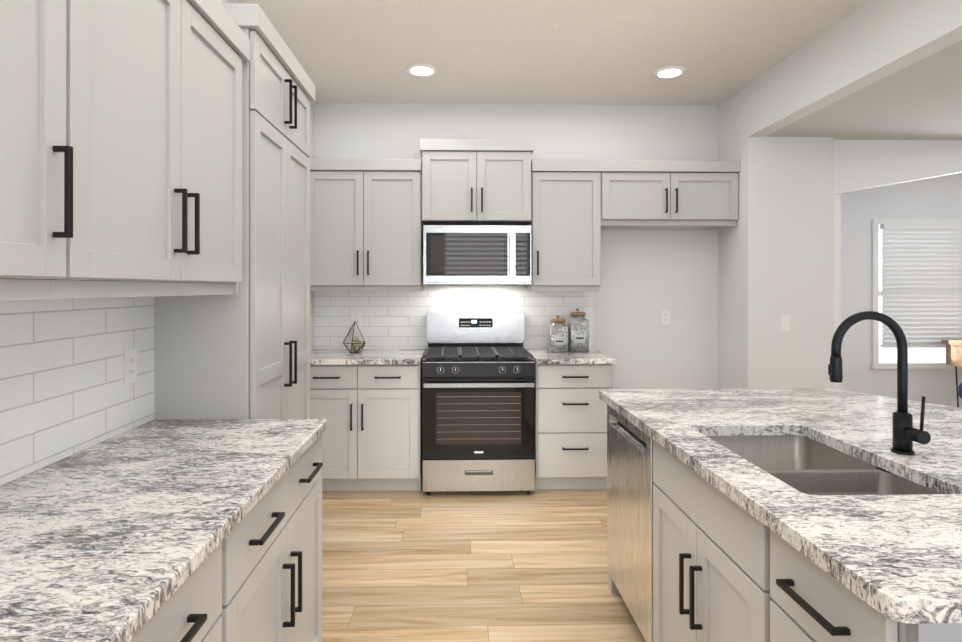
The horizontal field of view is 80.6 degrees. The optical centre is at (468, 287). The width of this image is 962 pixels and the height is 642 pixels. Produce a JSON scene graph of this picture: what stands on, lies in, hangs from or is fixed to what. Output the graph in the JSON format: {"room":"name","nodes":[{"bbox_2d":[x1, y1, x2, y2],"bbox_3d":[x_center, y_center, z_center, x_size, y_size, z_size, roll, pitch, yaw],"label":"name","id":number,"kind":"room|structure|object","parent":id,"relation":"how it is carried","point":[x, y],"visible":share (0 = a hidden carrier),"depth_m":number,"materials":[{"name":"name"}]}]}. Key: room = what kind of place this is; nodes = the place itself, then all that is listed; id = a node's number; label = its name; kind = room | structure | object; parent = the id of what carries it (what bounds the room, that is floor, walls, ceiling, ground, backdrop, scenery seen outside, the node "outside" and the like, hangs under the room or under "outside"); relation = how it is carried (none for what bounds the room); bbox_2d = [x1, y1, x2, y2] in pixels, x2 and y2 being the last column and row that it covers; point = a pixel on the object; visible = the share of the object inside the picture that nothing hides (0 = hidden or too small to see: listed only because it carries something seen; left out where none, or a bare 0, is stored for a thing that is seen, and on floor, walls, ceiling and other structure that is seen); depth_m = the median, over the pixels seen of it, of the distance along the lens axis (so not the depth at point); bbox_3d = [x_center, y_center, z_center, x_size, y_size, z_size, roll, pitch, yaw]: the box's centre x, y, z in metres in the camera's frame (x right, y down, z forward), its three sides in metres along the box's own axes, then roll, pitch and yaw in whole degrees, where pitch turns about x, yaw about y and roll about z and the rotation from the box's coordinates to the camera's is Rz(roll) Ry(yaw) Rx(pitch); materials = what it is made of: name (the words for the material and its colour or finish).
{"room":"kitchen","nodes":[
{"label":"kitchen","id":0,"kind":"room"},
{"bbox_2d":[217,0,316,350],"bbox_3d":[-1.197,-0.077,1.375,0.120,2.950,6.360,0,0,-1],"label":"wall","id":1,"kind":"structure","parent":0,"point":[313,106],"depth_m":4.38,"materials":[{"name":"white paint"}]},
{"bbox_2d":[0,0,99,287],"bbox_3d":[-0.957,-0.462,0.925,0.338,0.890,0.519,0,0,-1],"label":"upper cabinet","id":2,"kind":"object","parent":1,"relation":"attached to","point":[50,49],"depth_m":1.07,"materials":[{"name":"grey paint"}]},
{"bbox_2d":[0,297,154,485],"bbox_3d":[-1.128,0.251,1.230,0.008,0.453,1.668,0,0,-1],"label":"backsplash","id":3,"kind":"structure","parent":1,"relation":"attached to","point":[65,391],"depth_m":1.61,"materials":[{"name":"tile"}]},
{"bbox_2d":[124,348,136,384],"bbox_3d":[-1.135,0.264,1.906,0.007,0.114,0.070,0,0,-1],"label":"outlet","id":4,"kind":"object","parent":3,"relation":"attached to","point":[130,365],"visible":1,"depth_m":1.90,"materials":[{"name":"white plastic"}]},
{"bbox_2d":[100,0,249,287],"bbox_3d":[-0.971,-0.462,1.562,0.338,0.890,1.012,0,0,-1],"label":"upper cabinet","id":5,"kind":"object","parent":1,"relation":"attached to","point":[120,148],"depth_m":1.53,"materials":[{"name":"grey paint"}]},
{"bbox_2d":[322,487,644,641],"bbox_3d":[2.953,1.429,1.634,8.430,0.060,6.940,0,0,-1],"label":"floor","id":6,"kind":"structure","parent":0,"point":[457,566],"depth_m":2.83,"materials":[{"name":"brown wood"}]},
{"bbox_2d":[130,516,245,641],"bbox_3d":[-0.817,0.956,0.972,0.618,0.884,0.572,0,0,-1],"label":"base cabinet","id":7,"kind":"object","parent":6,"relation":"on","point":[210,606],"depth_m":1.13,"materials":[{"name":"grey paint"}]},
{"bbox_2d":[154,3,314,419],"bbox_3d":[-0.959,0.184,2.470,0.401,2.430,0.836,0,0,-1],"label":"pantry cabinet","id":8,"kind":"object","parent":6,"relation":"on","point":[244,353],"visible":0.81,"depth_m":2.14,"materials":[{"name":"grey paint"}]},
{"bbox_2d":[246,434,322,641],"bbox_3d":[-0.831,0.956,1.594,0.618,0.884,0.952,0,0,-1],"label":"base cabinet","id":9,"kind":"object","parent":6,"relation":"on","point":[256,576],"depth_m":1.63,"materials":[{"name":"grey paint"}]},
{"bbox_2d":[0,419,326,641],"bbox_3d":[-0.818,0.496,1.374,0.635,0.035,1.393,0,0,-1],"label":"countertop","id":10,"kind":"structure","parent":9,"relation":"on","point":[121,537],"depth_m":1.18,"materials":[{"name":"stone"}]},
{"bbox_2d":[310,362,421,490],"bbox_3d":[-0.755,0.958,4.133,0.845,0.884,0.618,0,0,-1],"label":"base cabinet","id":11,"kind":"object","parent":6,"relation":"on","point":[372,432],"depth_m":3.83,"materials":[{"name":"grey paint"}]},
{"bbox_2d":[310,349,425,364],"bbox_3d":[-0.761,0.498,4.119,0.868,0.035,0.648,0,0,-1],"label":"countertop","id":12,"kind":"structure","parent":11,"relation":"on","point":[369,357],"depth_m":3.91,"materials":[{"name":"stone"}]},
{"bbox_2d":[343,321,364,352],"bbox_3d":[-0.842,0.363,4.197,0.170,0.238,0.168,0,0,-1],"label":"terrarium","id":13,"kind":"object","parent":12,"relation":"on","point":[348,341],"visible":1,"depth_m":4.18,"materials":[{"name":"grey"}]},
{"bbox_2d":[422,313,534,494],"bbox_3d":[0.064,0.798,4.085,0.758,1.205,0.715,0,0,-1],"label":"range","id":14,"kind":"object","parent":6,"relation":"on","point":[478,401],"visible":1,"depth_m":3.79,"materials":[{"name":"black metal"}]},
{"bbox_2d":[535,363,612,488],"bbox_3d":[0.718,0.958,4.165,0.528,0.884,0.618,0,0,-1],"label":"base cabinet","id":15,"kind":"object","parent":6,"relation":"on","point":[571,416],"depth_m":3.86,"materials":[{"name":"grey paint"}]},
{"bbox_2d":[527,349,615,363],"bbox_3d":[0.722,0.498,4.151,0.542,0.035,0.648,0,0,-1],"label":"countertop","id":16,"kind":"structure","parent":15,"relation":"on","point":[545,356],"depth_m":3.91,"materials":[{"name":"stone"}]},
{"bbox_2d":[548,315,567,352],"bbox_3d":[0.672,0.342,4.255,0.135,0.276,0.137,0,0,-1],"label":"canister","id":17,"kind":"object","parent":16,"relation":"on","point":[557,335],"visible":1,"depth_m":4.19,"materials":[{"name":"clear glass"}]},
{"bbox_2d":[567,308,588,352],"bbox_3d":[0.825,0.317,4.273,0.140,0.326,0.142,0,0,-1],"label":"canister","id":18,"kind":"object","parent":16,"relation":"on","point":[578,330],"visible":1,"depth_m":4.21,"materials":[{"name":"clear glass"}]},
{"bbox_2d":[607,404,654,641],"bbox_3d":[0.935,0.959,2.298,0.595,0.880,0.583,0,0,-1],"label":"dishwasher","id":19,"kind":"object","parent":6,"relation":"on","point":[630,482],"visible":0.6,"depth_m":2.22,"materials":[{"name":"silver metal"}]},
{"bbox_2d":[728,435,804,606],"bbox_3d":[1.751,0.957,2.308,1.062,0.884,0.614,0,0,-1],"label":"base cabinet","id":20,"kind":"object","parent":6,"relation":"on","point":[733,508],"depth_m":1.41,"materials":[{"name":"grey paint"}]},
{"bbox_2d":[599,389,961,623],"bbox_3d":[1.642,0.496,1.791,2.026,0.035,1.810,0,0,-1],"label":"countertop","id":21,"kind":"structure","parent":20,"relation":"on","point":[898,558],"depth_m":1.42,"materials":[{"name":"stone"}]},
{"bbox_2d":[707,435,939,494],"bbox_3d":[0.972,0.619,1.642,0.410,0.208,0.670,0,0,-1],"label":"sink","id":22,"kind":"object","parent":21,"relation":"in","point":[805,465],"visible":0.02,"depth_m":1.74,"materials":[{"name":"silver metal"}]},
{"bbox_2d":[828,311,930,454],"bbox_3d":[1.169,0.272,1.622,0.243,0.410,0.105,0,0,-1],"label":"faucet","id":23,"kind":"object","parent":21,"relation":"on","point":[905,434],"visible":1,"depth_m":1.64,"materials":[{"name":"black metal"}]},
{"bbox_2d":[740,506,961,641],"bbox_3d":[0.964,0.956,1.103,0.600,0.884,0.456,0,0,-1],"label":"base cabinet","id":24,"kind":"object","parent":6,"relation":"on","point":[785,596],"depth_m":1.14,"materials":[{"name":"grey paint"}]},
{"bbox_2d":[941,340,961,406],"bbox_3d":[4.659,0.921,4.607,1.250,0.961,0.470,0,0,-1],"label":"bar table","id":25,"kind":"object","parent":6,"relation":"on","point":[953,352],"visible":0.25,"depth_m":4.74,"materials":[{"name":"brown wood"}]},
{"bbox_2d":[958,382,961,398],"bbox_3d":[3.697,1.041,4.001,0.360,0.721,0.360,0,0,-1],"label":"bar stool","id":26,"kind":"object","parent":6,"relation":"on","point":[960,390],"visible":0.33,"depth_m":4.08,"materials":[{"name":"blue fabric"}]},
{"bbox_2d":[317,103,716,388],"bbox_3d":[0.399,-0.074,4.531,3.150,2.950,0.120,0,0,-1],"label":"wall","id":27,"kind":"structure","parent":0,"point":[644,273],"depth_m":4.49,"materials":[{"name":"white paint"}]},
{"bbox_2d":[310,159,425,286],"bbox_3d":[-0.763,-0.472,4.274,0.835,0.916,0.338,0,0,-1],"label":"upper cabinet","id":28,"kind":"object","parent":27,"relation":"attached to","point":[369,218],"depth_m":4.11,"materials":[{"name":"grey paint"}]},
{"bbox_2d":[314,291,592,348],"bbox_3d":[-0.108,0.253,4.453,2.188,0.453,0.008,0,0,-1],"label":"backsplash","id":29,"kind":"structure","parent":27,"relation":"attached to","point":[393,319],"depth_m":4.44,"materials":[{"name":"tile"}]},
{"bbox_2d":[352,312,360,326],"bbox_3d":[-0.874,0.245,4.429,0.070,0.114,0.007,0,0,-1],"label":"electrical outlet","id":30,"kind":"object","parent":29,"relation":"attached to","point":[356,316],"visible":0.9,"depth_m":4.43,"materials":[{"name":"white plastic"}]},
{"bbox_2d":[418,139,533,224],"bbox_3d":[0.057,-0.777,4.277,0.795,0.586,0.368,0,0,-1],"label":"upper cabinet","id":31,"kind":"object","parent":27,"relation":"attached to","point":[461,181],"depth_m":4.10,"materials":[{"name":"grey paint"}]},
{"bbox_2d":[423,225,530,284],"bbox_3d":[0.061,-0.233,4.229,0.770,0.426,0.461,0,0,-1],"label":"microwave","id":32,"kind":"object","parent":31,"relation":"attached to","point":[476,254],"visible":1,"depth_m":4.04,"materials":[{"name":"silver metal"}]},
{"bbox_2d":[526,160,605,286],"bbox_3d":[0.714,-0.472,4.306,0.510,0.916,0.338,0,0,-1],"label":"upper cabinet","id":33,"kind":"object","parent":27,"relation":"attached to","point":[570,195],"depth_m":4.15,"materials":[{"name":"grey paint"}]},
{"bbox_2d":[661,310,669,324],"bbox_3d":[1.560,0.235,4.490,0.070,0.114,0.007,0,0,-1],"label":"outlet","id":34,"kind":"object","parent":27,"relation":"attached to","point":[665,317],"visible":1,"depth_m":4.49,"materials":[{"name":"white plastic"}]},
{"bbox_2d":[606,160,739,226],"bbox_3d":[1.478,-0.715,4.323,1.018,0.431,0.338,0,0,-1],"label":"upper cabinet","id":35,"kind":"object","parent":27,"relation":"attached to","point":[639,193],"depth_m":4.16,"materials":[{"name":"grey paint"}]},
{"bbox_2d":[237,0,868,104],"bbox_3d":[0.459,-1.502,1.352,3.190,0.100,6.240,0,0,-1],"label":"ceiling","id":36,"kind":"structure","parent":0,"point":[598,52],"depth_m":3.39,"materials":[{"name":"white paint"}]},
{"bbox_2d":[406,63,436,76],"bbox_3d":[-0.309,-1.444,3.766,0.210,0.012,0.210,0,0,-1],"label":"recessed light","id":37,"kind":"object","parent":36,"relation":"in","point":[422,70],"visible":1,"depth_m":3.75,"materials":[{"name":"white plastic"}]},
{"bbox_2d":[653,66,685,78],"bbox_3d":[1.350,-1.444,3.802,0.210,0.012,0.210,0,0,-1],"label":"recessed light","id":38,"kind":"object","parent":36,"relation":"in","point":[667,72],"visible":0.96,"depth_m":3.79,"materials":[{"name":"white plastic"}]},
{"bbox_2d":[717,0,961,407],"bbox_3d":[2.112,-0.077,1.447,0.120,2.950,6.360,0,0,-1],"label":"wall","id":39,"kind":"structure","parent":0,"point":[795,242],"depth_m":4.06,"materials":[{"name":"white paint"}]},
{"bbox_2d":[780,315,789,330],"bbox_3d":[2.260,0.250,4.043,0.070,0.114,0.012,0,0,-1],"label":"light switch","id":40,"kind":"object","parent":39,"relation":"attached to","point":[784,322],"visible":1,"depth_m":4.04,"materials":[{"name":"white plastic"}]},
{"bbox_2d":[871,219,961,368],"bbox_3d":[4.315,0.051,4.996,1.540,1.320,0.035,0,0,-1],"label":"window","id":41,"kind":"structure","parent":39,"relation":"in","point":[876,294],"depth_m":4.99,"materials":[{"name":"white"}]},
{"bbox_2d":[880,224,961,347],"bbox_3d":[4.316,-0.018,4.965,1.410,1.078,0.053,0,0,-1],"label":"window blinds","id":42,"kind":"object","parent":41,"relation":"attached to","point":[921,268],"visible":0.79,"depth_m":4.96,"materials":[{"name":"white plastic"}]},
{"bbox_2d":[765,40,961,139],"bbox_3d":[4.607,-1.131,1.672,4.880,0.100,6.700,0,0,-1],"label":"ceiling","id":43,"kind":"structure","parent":0,"point":[921,99],"depth_m":3.43,"materials":[{"name":"grey paint"}]}
]}

